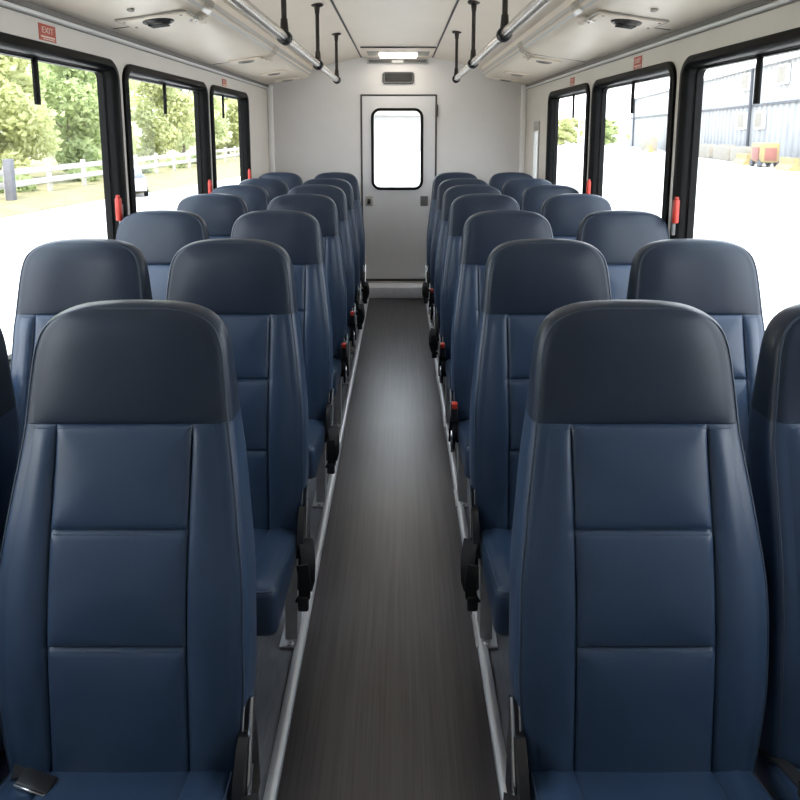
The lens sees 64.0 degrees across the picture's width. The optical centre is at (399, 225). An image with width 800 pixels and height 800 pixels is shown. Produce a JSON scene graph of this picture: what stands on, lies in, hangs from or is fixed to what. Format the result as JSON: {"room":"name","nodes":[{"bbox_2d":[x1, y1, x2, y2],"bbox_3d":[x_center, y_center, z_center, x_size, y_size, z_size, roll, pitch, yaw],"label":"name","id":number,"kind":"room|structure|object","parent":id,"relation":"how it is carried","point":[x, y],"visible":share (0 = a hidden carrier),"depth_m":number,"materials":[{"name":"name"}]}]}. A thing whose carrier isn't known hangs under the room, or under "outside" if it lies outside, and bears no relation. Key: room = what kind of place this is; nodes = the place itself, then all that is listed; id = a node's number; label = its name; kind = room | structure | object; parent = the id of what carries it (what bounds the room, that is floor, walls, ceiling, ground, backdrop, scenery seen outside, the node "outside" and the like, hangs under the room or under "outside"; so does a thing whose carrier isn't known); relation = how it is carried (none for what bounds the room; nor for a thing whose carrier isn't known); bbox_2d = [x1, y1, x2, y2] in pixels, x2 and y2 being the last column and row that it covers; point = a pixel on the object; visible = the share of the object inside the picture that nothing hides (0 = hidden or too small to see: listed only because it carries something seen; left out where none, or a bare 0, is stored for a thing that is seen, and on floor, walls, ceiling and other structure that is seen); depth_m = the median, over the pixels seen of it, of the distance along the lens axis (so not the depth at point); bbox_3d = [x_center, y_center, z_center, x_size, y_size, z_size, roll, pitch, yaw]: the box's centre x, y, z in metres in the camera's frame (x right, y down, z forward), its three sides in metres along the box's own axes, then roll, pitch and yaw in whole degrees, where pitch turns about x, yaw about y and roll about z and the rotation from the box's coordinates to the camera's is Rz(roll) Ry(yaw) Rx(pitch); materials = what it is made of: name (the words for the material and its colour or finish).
{"room":"vehicle interior","nodes":[
{"label":"vehicle interior","id":0,"kind":"room"},
{"bbox_2d":[0,199,104,225],"bbox_3d":[-20.528,-21.986,168.595,19.000,0.350,460.000,0,8,0],"label":"road","id":1,"kind":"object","parent":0,"point":[21,217],"depth_m":20.39,"materials":[{"name":"asphalt"}]},
{"bbox_2d":[0,135,239,217],"bbox_3d":[-133.028,-22.026,168.589,254.000,0.330,460.000,0,8,0],"label":"verge","id":2,"kind":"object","parent":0,"point":[65,192],"visible":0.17,"depth_m":30.51,"materials":[{"name":"green plant"}]},
{"bbox_2d":[2,159,16,200],"bbox_3d":[-14.578,-1.691,23.908,0.280,1.550,0.280,0,8,0],"label":"gate post","id":3,"kind":"object","parent":2,"relation":"on","point":[8,164],"visible":1,"depth_m":23.80,"materials":[{"name":"metal"}]},
{"bbox_2d":[0,174,36,192],"bbox_3d":[-16.487,-1.736,27.434,1.766,1.032,1.579,-8,11,-42],"label":"bush","id":4,"kind":"object","parent":2,"relation":"on","point":[28,188],"visible":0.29,"depth_m":27.29,"materials":[{"name":"green plant"}]},
{"bbox_2d":[0,54,63,177],"bbox_3d":[-19.005,-6.350,30.085,5.000,9.249,5.588,-8,11,-43],"label":"tree","id":5,"kind":"object","parent":2,"relation":"on","point":[21,134],"visible":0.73,"depth_m":29.74,"materials":[{"name":"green plant"}]},
{"bbox_2d":[27,62,102,171],"bbox_3d":[-18.987,-6.648,35.974,5.169,8.199,4.757,-3,9,-22],"label":"tree","id":6,"kind":"object","parent":2,"relation":"on","point":[80,131],"visible":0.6,"depth_m":35.26,"materials":[{"name":"green plant"}]},
{"bbox_2d":[67,166,100,181],"bbox_3d":[-16.342,-2.574,33.127,1.579,1.032,1.766,-4,9,-27],"label":"bush","id":7,"kind":"object","parent":2,"relation":"on","point":[88,169],"visible":0.35,"depth_m":32.89,"materials":[{"name":"green plant"}]},
{"bbox_2d":[78,79,141,153],"bbox_3d":[-18.792,-9.040,41.346,4.514,11.068,4.491,4,9,23],"label":"tree","id":8,"kind":"object","parent":2,"relation":"on","point":[132,83],"visible":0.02,"depth_m":41.85,"materials":[{"name":"green plant"}]},
{"bbox_2d":[0,146,239,198],"bbox_3d":[-14.892,-3.153,34.912,0.232,1.280,46.000,0,8,1],"label":"rail fence","id":9,"kind":"object","parent":2,"relation":"on","point":[48,168],"visible":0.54,"depth_m":30.26,"materials":[{"name":"wood"}]},
{"bbox_2d":[134,165,147,195],"bbox_3d":[-11.166,-1.847,26.284,1.414,1.207,2.950,-4,9,-23],"label":"car","id":10,"kind":"object","parent":2,"relation":"on","point":[141,184],"visible":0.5,"depth_m":25.55,"materials":[{"name":"white paint"}]},
{"bbox_2d":[138,161,154,172],"bbox_3d":[-15.903,-3.493,39.382,1.766,1.032,1.579,-2,9,-11],"label":"bush","id":11,"kind":"object","parent":2,"relation":"on","point":[149,170],"visible":0.23,"depth_m":39.47,"materials":[{"name":"green plant"}]},
{"bbox_2d":[131,81,194,162],"bbox_3d":[-18.076,-8.912,47.512,5.000,9.249,5.588,4,9,24],"label":"tree","id":12,"kind":"object","parent":2,"relation":"on","point":[161,130],"visible":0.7,"depth_m":46.76,"materials":[{"name":"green plant"}]},
{"bbox_2d":[166,156,187,167],"bbox_3d":[-15.793,-4.382,45.428,1.579,1.032,1.766,1,8,4],"label":"bush","id":13,"kind":"object","parent":2,"relation":"on","point":[183,165],"visible":0.32,"depth_m":45.06,"materials":[{"name":"green plant"}]},
{"bbox_2d":[173,88,216,156],"bbox_3d":[-18.115,-10.844,53.608,4.514,11.068,4.491,1,8,9],"label":"tree","id":14,"kind":"object","parent":2,"relation":"on","point":[186,141],"visible":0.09,"depth_m":53.14,"materials":[{"name":"green plant"}]},
{"bbox_2d":[183,90,232,144],"bbox_3d":[-18.167,-11.972,59.379,4.716,11.622,4.740,0,8,1],"label":"tree","id":15,"kind":"object","parent":2,"relation":"on","point":[220,132],"visible":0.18,"depth_m":60.14,"materials":[{"name":"green plant"}]},
{"bbox_2d":[215,97,238,155],"bbox_3d":[-17.783,-11.800,65.600,5.868,9.711,5.250,0,8,2],"label":"tree","id":16,"kind":"object","parent":2,"relation":"on","point":[232,104],"visible":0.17,"depth_m":64.44,"materials":[{"name":"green plant"}]},
{"bbox_2d":[0,5,269,214],"bbox_3d":[-1.280,0.077,2.503,0.055,2.480,7.530,0,8,0],"label":"wall","id":17,"kind":"structure","parent":0,"point":[11,22],"depth_m":3.11,"materials":[{"name":"plastic"}]},
{"bbox_2d":[38,22,55,42],"bbox_3d":[-1.250,-0.681,2.270,0.003,0.057,0.110,0,8,0],"label":"sticker","id":18,"kind":"object","parent":17,"relation":"attached to","point":[46,32],"visible":1,"depth_m":2.27,"materials":[{"name":"red"}]},
{"bbox_2d":[0,32,127,365],"bbox_3d":[-1.265,-0.080,2.247,0.098,1.105,1.310,0,8,0],"label":"window","id":19,"kind":"structure","parent":17,"relation":"in","point":[106,72],"depth_m":2.79,"materials":[{"name":"black rubber"}]},
{"bbox_2d":[0,0,268,89],"bbox_3d":[-1.243,-0.758,2.355,0.022,0.045,7.480,0,8,0],"label":"trim","id":20,"kind":"structure","parent":17,"relation":"attached to","point":[25,6],"depth_m":2.71,"materials":[{"name":"metal"}]},
{"bbox_2d":[114,10,198,28],"bbox_3d":[-0.993,-0.839,2.626,0.292,0.055,0.184,0,8,0],"label":"air vent","id":21,"kind":"object","parent":17,"relation":"attached to","point":[158,20],"visible":1,"depth_m":2.58,"materials":[{"name":"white plastic"}]},
{"bbox_2d":[122,64,211,213],"bbox_3d":[-1.265,-0.275,3.573,0.098,1.105,1.260,0,8,0],"label":"window","id":22,"kind":"structure","parent":17,"relation":"in","point":[133,72],"depth_m":3.65,"materials":[{"name":"black rubber"}]},
{"bbox_2d":[26,0,311,83],"bbox_3d":[-1.022,-0.853,2.275,0.460,0.174,7.350,0,8,0],"label":"overhead panel","id":23,"kind":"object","parent":17,"relation":"attached to","point":[220,34],"depth_m":3.11,"materials":[{"name":"white plastic"}]},
{"bbox_2d":[209,85,251,189],"bbox_3d":[-1.265,-0.454,4.787,0.098,1.105,1.045,0,8,0],"label":"window","id":24,"kind":"structure","parent":17,"relation":"in","point":[242,99],"depth_m":5.19,"materials":[{"name":"black rubber"}]},
{"bbox_2d":[260,70,286,75],"bbox_3d":[-0.993,-1.195,5.030,0.199,0.039,0.120,0,8,0],"label":"air vent","id":25,"kind":"object","parent":17,"relation":"attached to","point":[280,71],"visible":1,"depth_m":4.99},
{"bbox_2d":[229,56,262,63],"bbox_3d":[-0.993,-1.063,4.129,0.199,0.039,0.120,0,8,0],"label":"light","id":26,"kind":"object","parent":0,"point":[251,59],"visible":1,"depth_m":4.09,"materials":[{"name":"plastic"}]},
{"bbox_2d":[221,0,565,69],"bbox_3d":[-0.028,-1.022,2.341,2.548,0.300,7.530,0,8,0],"label":"ceiling","id":27,"kind":"structure","parent":0,"point":[370,23],"depth_m":4.00,"materials":[{"name":"plastic"}]},
{"bbox_2d":[228,0,340,83],"bbox_3d":[-0.443,-0.751,1.669,0.068,0.346,5.722,0,8,0],"label":"handrail","id":28,"kind":"object","parent":27,"relation":"hanging from","point":[284,37],"visible":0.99,"depth_m":2.44,"materials":[{"name":"metal"}]},
{"bbox_2d":[330,0,361,57],"bbox_3d":[-0.363,-1.032,2.314,0.012,0.006,7.480,0,8,0],"label":"trim","id":29,"kind":"structure","parent":27,"relation":"attached to","point":[332,2],"depth_m":4.16,"materials":[{"name":"metal"}]},
{"bbox_2d":[360,47,435,57],"bbox_3d":[-0.015,-1.500,5.594,0.620,0.030,0.715,0,8,0],"label":"recessed light","id":30,"kind":"object","parent":27,"relation":"in","point":[370,52],"visible":1,"depth_m":5.48,"materials":[{"name":"white"}]},
{"bbox_2d":[379,53,416,57],"bbox_3d":[-0.015,-1.508,5.696,0.330,0.017,0.270,0,8,0],"label":"diffuser","id":31,"kind":"object","parent":30,"relation":"attached to","point":[382,55],"depth_m":5.61,"materials":[{"name":"white"}]},
{"bbox_2d":[432,0,458,57],"bbox_3d":[0.307,-1.032,2.314,0.012,0.006,7.480,0,8,0],"label":"trim","id":32,"kind":"structure","parent":27,"relation":"attached to","point":[457,1],"depth_m":4.17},
{"bbox_2d":[452,0,550,82],"bbox_3d":[0.387,-0.745,1.625,0.068,0.346,5.632,0,8,0],"label":"handrail","id":33,"kind":"object","parent":27,"relation":"hanging from","point":[506,30],"visible":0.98,"depth_m":2.46,"materials":[{"name":"metal"}]},
{"bbox_2d":[268,57,525,282],"bbox_3d":[-0.028,-0.468,6.205,2.548,2.480,0.055,0,8,0],"label":"wall","id":34,"kind":"structure","parent":0,"point":[317,121],"depth_m":6.10,"materials":[{"name":"plastic"}]},
{"bbox_2d":[267,85,274,172],"bbox_3d":[-1.225,-0.317,6.174,0.050,2.030,0.049,0,8,0],"label":"trim","id":35,"kind":"structure","parent":34,"relation":"attached to","point":[270,87],"depth_m":6.07,"materials":[{"name":"plastic"}]},
{"bbox_2d":[367,59,427,63],"bbox_3d":[-0.023,-1.535,6.002,0.570,0.042,0.036,0,8,0],"label":"bar","id":36,"kind":"object","parent":34,"relation":"attached to","point":[369,61],"visible":1,"depth_m":5.99,"materials":[{"name":"grey plastic"}]},
{"bbox_2d":[382,72,413,83],"bbox_3d":[-0.015,-1.387,6.031,0.300,0.112,0.022,0,8,0],"label":"air vent","id":37,"kind":"object","parent":34,"relation":"in","point":[387,77],"visible":1,"depth_m":6.03,"materials":[{"name":"grey plastic"}]},
{"bbox_2d":[360,94,437,280],"bbox_3d":[-0.007,-0.345,6.205,0.738,1.810,0.082,0,8,0],"label":"door","id":38,"kind":"structure","parent":34,"relation":"in","point":[395,219],"depth_m":6.22,"materials":[{"name":"white"}]},
{"bbox_2d":[519,85,526,172],"bbox_3d":[1.169,-0.317,6.174,0.050,2.030,0.049,0,8,0],"label":"trim","id":39,"kind":"structure","parent":34,"relation":"attached to","point":[523,87],"depth_m":6.07,"materials":[{"name":"plastic"}]},
{"bbox_2d":[0,135,799,354],"bbox_3d":[124.472,-22.011,168.591,271.000,0.300,460.000,0,8,0],"label":"yard","id":40,"kind":"structure","parent":0,"point":[756,209],"depth_m":21.99,"materials":[{"name":"concrete"}]},
{"bbox_2d":[373,110,419,150],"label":"door window","id":41,"kind":"structure","parent":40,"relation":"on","point":[393,130],"depth_m":83.13,"materials":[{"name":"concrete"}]},
{"bbox_2d":[558,117,577,144],"bbox_3d":[30.755,-17.671,120.671,5.690,5.188,5.821,-5,10,-30],"label":"tree","id":42,"kind":"object","parent":40,"relation":"on","point":[564,134],"visible":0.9,"depth_m":119.25,"materials":[{"name":"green plant"}]},
{"bbox_2d":[567,117,584,143],"bbox_3d":[35.355,-19.470,131.850,6.035,5.503,6.173,4,9,28],"label":"tree","id":43,"kind":"object","parent":40,"relation":"on","point":[575,120],"visible":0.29,"depth_m":131.32,"materials":[{"name":"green plant"}]},
{"bbox_2d":[605,119,613,144],"bbox_3d":[37.342,-17.456,119.864,5.583,5.055,5.187,5,10,29],"label":"tree","id":44,"kind":"object","parent":40,"relation":"on","point":[608,133],"visible":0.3,"depth_m":118.23,"materials":[{"name":"green plant"}]},
{"bbox_2d":[606,118,621,143],"bbox_3d":[42.428,-19.144,130.415,5.475,5.336,5.893,0,8,-2],"label":"tree","id":45,"kind":"object","parent":40,"relation":"on","point":[616,132],"visible":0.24,"depth_m":129.89,"materials":[{"name":"green plant"}]},
{"bbox_2d":[640,136,657,150],"bbox_3d":[33.386,-10.943,85.919,1.020,1.854,6.020,1,8,10],"label":"concrete block","id":46,"kind":"object","parent":40,"relation":"on","point":[645,140],"visible":0.9,"depth_m":83.73,"materials":[{"name":"concrete"}]},
{"bbox_2d":[699,144,715,158],"bbox_3d":[30.283,-7.297,62.893,1.020,1.339,4.220,1,8,10],"label":"concrete block","id":47,"kind":"object","parent":40,"relation":"on","point":[705,150],"visible":0.66,"depth_m":61.81,"materials":[{"name":"concrete"}]},
{"bbox_2d":[629,53,799,163],"bbox_3d":[36.989,-11.778,69.962,8.580,8.150,84.746,1,8,10],"label":"warehouse","id":48,"kind":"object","parent":40,"relation":"on","point":[729,116],"visible":0.71,"depth_m":57.24,"materials":[{"name":"metal"}]},
{"bbox_2d":[713,144,735,160],"bbox_3d":[29.516,-6.589,57.900,1.020,1.390,4.420,1,8,10],"label":"concrete block","id":49,"kind":"object","parent":40,"relation":"on","point":[720,151],"visible":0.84,"depth_m":57.62,"materials":[{"name":"concrete"}]},
{"bbox_2d":[732,153,750,164],"bbox_3d":[27.107,-5.230,50.519,0.940,0.850,2.400,1,8,10],"label":"barrier","id":50,"kind":"object","parent":40,"relation":"on","point":[741,158],"visible":0.8,"depth_m":50.03,"materials":[{"name":"yellow paint"}]},
{"bbox_2d":[730,146,756,163],"bbox_3d":[28.568,-5.849,53.045,1.020,1.339,4.020,1,8,10],"label":"concrete block","id":51,"kind":"object","parent":40,"relation":"on","point":[738,149],"visible":0.44,"depth_m":53.30,"materials":[{"name":"concrete"}]},
{"bbox_2d":[749,143,779,166],"bbox_3d":[26.658,-5.141,46.795,1.330,1.743,2.240,1,8,10],"label":"compressor","id":52,"kind":"object","parent":40,"relation":"on","point":[767,153],"visible":0.95,"depth_m":45.83,"materials":[{"name":"yellow paint"}]},
{"bbox_2d":[774,157,799,170],"bbox_3d":[25.946,-4.078,42.685,0.940,0.850,2.400,1,8,10],"label":"barrier","id":53,"kind":"object","parent":40,"relation":"on","point":[785,163],"visible":1,"depth_m":42.16,"materials":[{"name":"yellow paint"}]},
{"bbox_2d":[254,298,755,799],"bbox_3d":[-0.028,1.263,2.677,2.548,0.081,7.530,0,8,0],"label":"floor","id":54,"kind":"structure","parent":0,"point":[390,703],"depth_m":2.06,"materials":[{"name":"laminate"}]},
{"bbox_2d":[0,328,19,783],"bbox_3d":[-1.009,0.814,1.139,0.462,1.258,0.581,0,8,0],"label":"seat","id":55,"kind":"object","parent":54,"relation":"on","point":[9,419],"visible":0.4,"depth_m":1.30,"materials":[{"name":"blue leather"}]},
{"bbox_2d":[0,754,8,783],"bbox_3d":[-1.009,1.078,1.097,0.448,0.143,0.420,0,8,0],"label":"seat cushion","id":56,"kind":"object","parent":55,"relation":"on","point":[4,771],"depth_m":1.28,"materials":[{"name":"blue leather"}]},
{"bbox_2d":[10,238,152,459],"bbox_3d":[-1.009,0.704,1.888,0.462,1.258,0.581,0,8,0],"label":"seat","id":57,"kind":"object","parent":54,"relation":"on","point":[56,276],"visible":0.26,"depth_m":2.00,"materials":[{"name":"blue leather"}]},
{"bbox_2d":[0,300,260,799],"bbox_3d":[-0.518,0.814,1.139,0.537,1.258,0.581,0,8,0],"label":"seat","id":58,"kind":"object","parent":54,"relation":"on","point":[128,623],"visible":1,"depth_m":1.23,"materials":[{"name":"blue leather"}]},
{"bbox_2d":[0,770,232,799],"bbox_3d":[-0.540,1.078,1.097,0.448,0.143,0.420,0,8,0],"label":"seat cushion","id":59,"kind":"object","parent":58,"relation":"on","point":[19,784],"depth_m":1.19,"materials":[{"name":"blue leather"}]},
{"bbox_2d":[116,210,208,299],"bbox_3d":[-1.037,0.594,2.635,0.462,1.258,0.581,0,8,0],"label":"seat","id":60,"kind":"object","parent":54,"relation":"on","point":[159,235],"visible":0.22,"depth_m":2.75,"materials":[{"name":"blue leather"}]},
{"bbox_2d":[177,193,247,238],"bbox_3d":[-1.037,0.485,3.372,0.462,1.258,0.581,0,8,0],"label":"seat","id":61,"kind":"object","parent":54,"relation":"on","point":[219,212],"visible":0.15,"depth_m":3.49,"materials":[{"name":"blue leather"}]},
{"bbox_2d":[211,185,269,212],"bbox_3d":[-1.037,0.398,3.966,0.462,1.258,0.581,0,8,0],"label":"seat","id":62,"kind":"object","parent":54,"relation":"on","point":[256,198],"visible":0.15,"depth_m":4.08,"materials":[{"name":"blue leather"}]},
{"bbox_2d":[166,238,315,648],"bbox_3d":[-0.518,0.704,1.888,0.537,1.258,0.581,0,8,0],"label":"seat","id":63,"kind":"object","parent":54,"relation":"on","point":[249,284],"visible":0.52,"depth_m":1.98,"materials":[{"name":"blue leather"}]},
{"bbox_2d":[253,528,296,635],"bbox_3d":[-0.540,0.968,1.845,0.448,0.143,0.420,0,8,0],"label":"seat cushion","id":64,"kind":"object","parent":63,"relation":"on","point":[275,548],"depth_m":1.74,"materials":[{"name":"blue leather"}]},
{"bbox_2d":[238,178,288,201],"bbox_3d":[-1.009,0.314,4.534,0.462,1.258,0.581,0,8,0],"label":"seat","id":65,"kind":"object","parent":54,"relation":"on","point":[275,188],"visible":0.1,"depth_m":4.66,"materials":[{"name":"blue leather"}]},
{"bbox_2d":[259,172,302,190],"bbox_3d":[-1.009,0.215,5.210,0.462,1.258,0.581,0,8,0],"label":"seat","id":66,"kind":"object","parent":54,"relation":"on","point":[292,180],"visible":0.11,"depth_m":5.33,"materials":[{"name":"blue leather"}]},
{"bbox_2d":[231,210,339,507],"bbox_3d":[-0.518,0.594,2.635,0.537,1.258,0.581,0,8,0],"label":"seat","id":67,"kind":"object","parent":54,"relation":"on","point":[298,233],"visible":0.38,"depth_m":2.74,"materials":[{"name":"blue leather"}]},
{"bbox_2d":[308,419,325,478],"bbox_3d":[-0.540,0.858,2.592,0.448,0.143,0.420,0,8,0],"label":"seat cushion","id":68,"kind":"object","parent":67,"relation":"on","point":[316,427],"depth_m":2.50,"materials":[{"name":"blue leather"}]},
{"bbox_2d":[267,193,348,427],"bbox_3d":[-0.532,0.485,3.372,0.509,1.258,0.581,0,8,0],"label":"seat","id":69,"kind":"object","parent":54,"relation":"on","point":[323,208],"visible":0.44,"depth_m":3.48,"materials":[{"name":"blue leather"}]},
{"bbox_2d":[332,358,340,395],"bbox_3d":[-0.540,0.750,3.329,0.448,0.143,0.420,0,8,0],"label":"seat cushion","id":70,"kind":"object","parent":69,"relation":"on","point":[336,361],"depth_m":3.24,"materials":[{"name":"blue leather"}]},
{"bbox_2d":[263,298,368,799],"bbox_3d":[-0.315,1.233,2.557,0.033,0.014,7.300,0,8,0],"label":"trim","id":71,"kind":"structure","parent":54,"relation":"on","point":[277,759],"depth_m":1.98,"materials":[{"name":"metal"}]},
{"bbox_2d":[288,185,355,384],"bbox_3d":[-0.532,0.398,3.966,0.509,1.258,0.581,0,8,0],"label":"seat","id":72,"kind":"object","parent":54,"relation":"on","point":[336,194],"visible":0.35,"depth_m":4.08,"materials":[{"name":"blue leather"}]},
{"bbox_2d":[302,178,364,353],"bbox_3d":[-0.518,0.314,4.534,0.537,1.258,0.581,0,8,0],"label":"seat","id":73,"kind":"object","parent":54,"relation":"on","point":[342,184],"visible":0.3,"depth_m":4.65,"materials":[{"name":"blue leather"}]},
{"bbox_2d":[314,172,368,325],"bbox_3d":[-0.518,0.215,5.210,0.537,1.258,0.581,0,8,0],"label":"seat","id":74,"kind":"object","parent":54,"relation":"on","point":[352,179],"visible":0.26,"depth_m":5.32,"materials":[{"name":"blue leather"}]},
{"bbox_2d":[362,283,422,297],"bbox_3d":[-0.013,0.640,6.249,0.830,0.114,0.179,0,8,0],"label":"step","id":75,"kind":"structure","parent":54,"relation":"on","point":[376,290],"depth_m":6.16,"materials":[{"name":"metal"}]},
{"bbox_2d":[422,172,476,325],"bbox_3d":[0.447,0.215,5.210,0.537,1.258,0.581,0,8,0],"label":"seat","id":76,"kind":"object","parent":54,"relation":"on","point":[440,178],"visible":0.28,"depth_m":5.33,"materials":[{"name":"blue leather"}]},
{"bbox_2d":[429,178,488,353],"bbox_3d":[0.461,0.314,4.534,0.509,1.258,0.581,0,8,0],"label":"seat","id":77,"kind":"object","parent":54,"relation":"on","point":[448,183],"visible":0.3,"depth_m":4.65,"materials":[{"name":"blue leather"}]},
{"bbox_2d":[429,185,500,384],"bbox_3d":[0.447,0.398,3.966,0.537,1.258,0.581,0,8,0],"label":"seat","id":78,"kind":"object","parent":54,"relation":"on","point":[454,192],"visible":0.28,"depth_m":4.08,"materials":[{"name":"blue leather"}]},
{"bbox_2d":[426,298,506,799],"bbox_3d":[0.259,1.233,2.557,0.033,0.014,7.300,0,8,0],"label":"trim","id":79,"kind":"structure","parent":54,"relation":"on","point":[497,739],"depth_m":1.88,"materials":[{"name":"metal"}]},
{"bbox_2d":[438,193,519,427],"bbox_3d":[0.461,0.485,3.372,0.509,1.258,0.581,0,8,0],"label":"seat","id":80,"kind":"object","parent":54,"relation":"on","point":[463,207],"visible":0.25,"depth_m":3.48,"materials":[{"name":"blue leather"}]},
{"bbox_2d":[445,359,451,392],"bbox_3d":[0.469,0.750,3.329,0.448,0.143,0.420,0,8,0],"label":"seat cushion","id":81,"kind":"object","parent":80,"relation":"on","point":[447,361],"depth_m":3.30,"materials":[{"name":"blue leather"}]},
{"bbox_2d":[448,210,552,507],"bbox_3d":[0.461,0.594,2.635,0.509,1.258,0.581,0,8,0],"label":"seat","id":82,"kind":"object","parent":54,"relation":"on","point":[484,231],"visible":0.4,"depth_m":2.74,"materials":[{"name":"blue leather"}]},
{"bbox_2d":[458,419,469,478],"bbox_3d":[0.469,0.858,2.592,0.448,0.143,0.420,0,8,0],"label":"seat cushion","id":83,"kind":"object","parent":82,"relation":"on","point":[463,424],"depth_m":2.51,"materials":[{"name":"blue leather"}]},
{"bbox_2d":[489,172,532,191],"bbox_3d":[0.940,0.215,5.210,0.462,1.258,0.581,0,8,0],"label":"seat","id":84,"kind":"object","parent":54,"relation":"on","point":[497,180],"visible":0.13,"depth_m":5.33,"materials":[{"name":"blue leather"}]},
{"bbox_2d":[501,178,551,206],"bbox_3d":[0.940,0.314,4.534,0.462,1.258,0.581,0,8,0],"label":"seat","id":85,"kind":"object","parent":54,"relation":"on","point":[514,188],"visible":0.12,"depth_m":4.66,"materials":[{"name":"blue leather"}]},
{"bbox_2d":[460,238,611,648],"bbox_3d":[0.447,0.704,1.888,0.537,1.258,0.581,0,8,0],"label":"seat","id":86,"kind":"object","parent":54,"relation":"on","point":[526,280],"visible":0.54,"depth_m":1.99,"materials":[{"name":"blue leather"}]},
{"bbox_2d":[480,528,511,635],"bbox_3d":[0.469,0.968,1.845,0.448,0.143,0.420,0,8,0],"label":"seat cushion","id":87,"kind":"object","parent":86,"relation":"on","point":[495,543],"depth_m":1.75,"materials":[{"name":"blue leather"}]},
{"bbox_2d":[520,185,579,213],"bbox_3d":[0.974,0.398,3.966,0.462,1.258,0.581,0,8,0],"label":"seat","id":88,"kind":"object","parent":54,"relation":"on","point":[532,199],"visible":0.12,"depth_m":4.08,"materials":[{"name":"blue leather"}]},
{"bbox_2d":[540,193,611,239],"bbox_3d":[0.974,0.485,3.372,0.462,1.258,0.581,0,8,0],"label":"seat","id":89,"kind":"object","parent":54,"relation":"on","point":[564,213],"visible":0.15,"depth_m":3.49,"materials":[{"name":"blue leather"}]},
{"bbox_2d":[576,210,669,299],"bbox_3d":[0.974,0.594,2.635,0.462,1.258,0.581,0,8,0],"label":"seat","id":90,"kind":"object","parent":54,"relation":"on","point":[618,235],"visible":0.18,"depth_m":2.75,"materials":[{"name":"blue leather"}]},
{"bbox_2d":[503,300,772,799],"bbox_3d":[0.447,0.814,1.139,0.537,1.258,0.581,0,8,0],"label":"seat","id":91,"kind":"object","parent":54,"relation":"on","point":[639,611],"visible":1,"depth_m":1.23,"materials":[{"name":"blue leather"}]},
{"bbox_2d":[529,770,770,799],"bbox_3d":[0.469,1.078,1.097,0.448,0.143,0.420,0,8,0],"label":"seat cushion","id":92,"kind":"object","parent":91,"relation":"on","point":[543,784],"depth_m":1.19,"materials":[{"name":"blue leather"}]},
{"bbox_2d":[626,238,764,484],"bbox_3d":[0.940,0.704,1.888,0.462,1.258,0.581,0,8,0],"label":"seat","id":93,"kind":"object","parent":54,"relation":"on","point":[718,278],"visible":0.29,"depth_m":2.00,"materials":[{"name":"blue leather"}]},
{"bbox_2d":[748,303,799,799],"bbox_3d":[0.940,0.814,1.139,0.462,1.258,0.581,0,8,0],"label":"seat","id":94,"kind":"object","parent":54,"relation":"on","point":[774,415],"visible":0.88,"depth_m":1.25,"materials":[{"name":"blue leather"}]},
{"bbox_2d":[755,753,799,799],"bbox_3d":[0.940,1.078,1.097,0.448,0.143,0.420,0,8,0],"label":"seat cushion","id":95,"kind":"object","parent":94,"relation":"on","point":[779,773],"depth_m":1.23,"materials":[{"name":"blue leather"}]},
{"bbox_2d":[525,0,799,237],"bbox_3d":[1.224,0.077,2.503,0.055,2.480,7.530,0,8,0],"label":"wall","id":96,"kind":"structure","parent":0,"point":[787,17],"depth_m":2.82,"materials":[{"name":"plastic"}]},
{"bbox_2d":[504,71,530,76],"bbox_3d":[0.936,-1.208,5.119,0.199,0.039,0.120,0,8,0],"label":"air vent","id":97,"kind":"object","parent":96,"relation":"attached to","point":[505,72],"visible":1,"depth_m":5.08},
{"bbox_2d":[532,121,539,177],"bbox_3d":[1.215,-0.514,5.625,0.062,0.790,0.210,0,8,0],"label":"window","id":98,"kind":"structure","parent":96,"relation":"in","point":[536,134],"depth_m":5.68,"materials":[{"name":"white glass"}]},
{"bbox_2d":[527,57,561,63],"bbox_3d":[0.936,-1.067,4.159,0.199,0.039,0.120,0,8,0],"label":"air vent","id":99,"kind":"object","parent":96,"relation":"attached to","point":[538,60],"visible":1,"depth_m":4.12,"materials":[{"name":"plastic"}]},
{"bbox_2d":[545,83,589,193],"bbox_3d":[1.218,-0.431,4.634,0.081,1.105,1.105,0,8,0],"label":"window","id":100,"kind":"structure","parent":96,"relation":"in","point":[554,97],"depth_m":5.06,"materials":[{"name":"black rubber"}]},
{"bbox_2d":[482,0,756,83],"bbox_3d":[0.966,-0.853,2.275,0.460,0.174,7.350,0,8,0],"label":"overhead panel","id":101,"kind":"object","parent":96,"relation":"attached to","point":[565,34],"depth_m":3.11,"materials":[{"name":"white plastic"}]},
{"bbox_2d":[586,11,668,28],"bbox_3d":[0.937,-0.842,2.646,0.292,0.055,0.184,0,8,0],"label":"air vent","id":102,"kind":"object","parent":96,"relation":"attached to","point":[620,20],"visible":1,"depth_m":2.60,"materials":[{"name":"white plastic"}]},
{"bbox_2d":[586,61,676,227],"bbox_3d":[1.209,-0.253,3.422,0.098,1.105,1.195,0,8,0],"label":"window","id":103,"kind":"structure","parent":96,"relation":"in","point":[594,185],"depth_m":3.48,"materials":[{"name":"black rubber"}]},
{"bbox_2d":[633,55,641,69],"bbox_3d":[1.194,-0.817,3.215,0.003,0.060,0.110,0,8,0],"label":"sticker","id":104,"kind":"object","parent":96,"relation":"attached to","point":[637,60],"visible":1,"depth_m":3.21,"materials":[{"name":"red"}]},
{"bbox_2d":[525,0,799,89],"bbox_3d":[1.187,-0.758,2.355,0.022,0.045,7.480,0,8,0],"label":"trim","id":105,"kind":"structure","parent":96,"relation":"attached to","point":[757,6],"depth_m":2.68,"materials":[{"name":"metal"}]},
{"bbox_2d":[670,27,799,238],"bbox_3d":[1.209,-0.065,2.146,0.098,1.105,1.265,0,8,0],"label":"window","id":106,"kind":"structure","parent":96,"relation":"in","point":[693,69],"depth_m":2.67,"materials":[{"name":"black rubber"}]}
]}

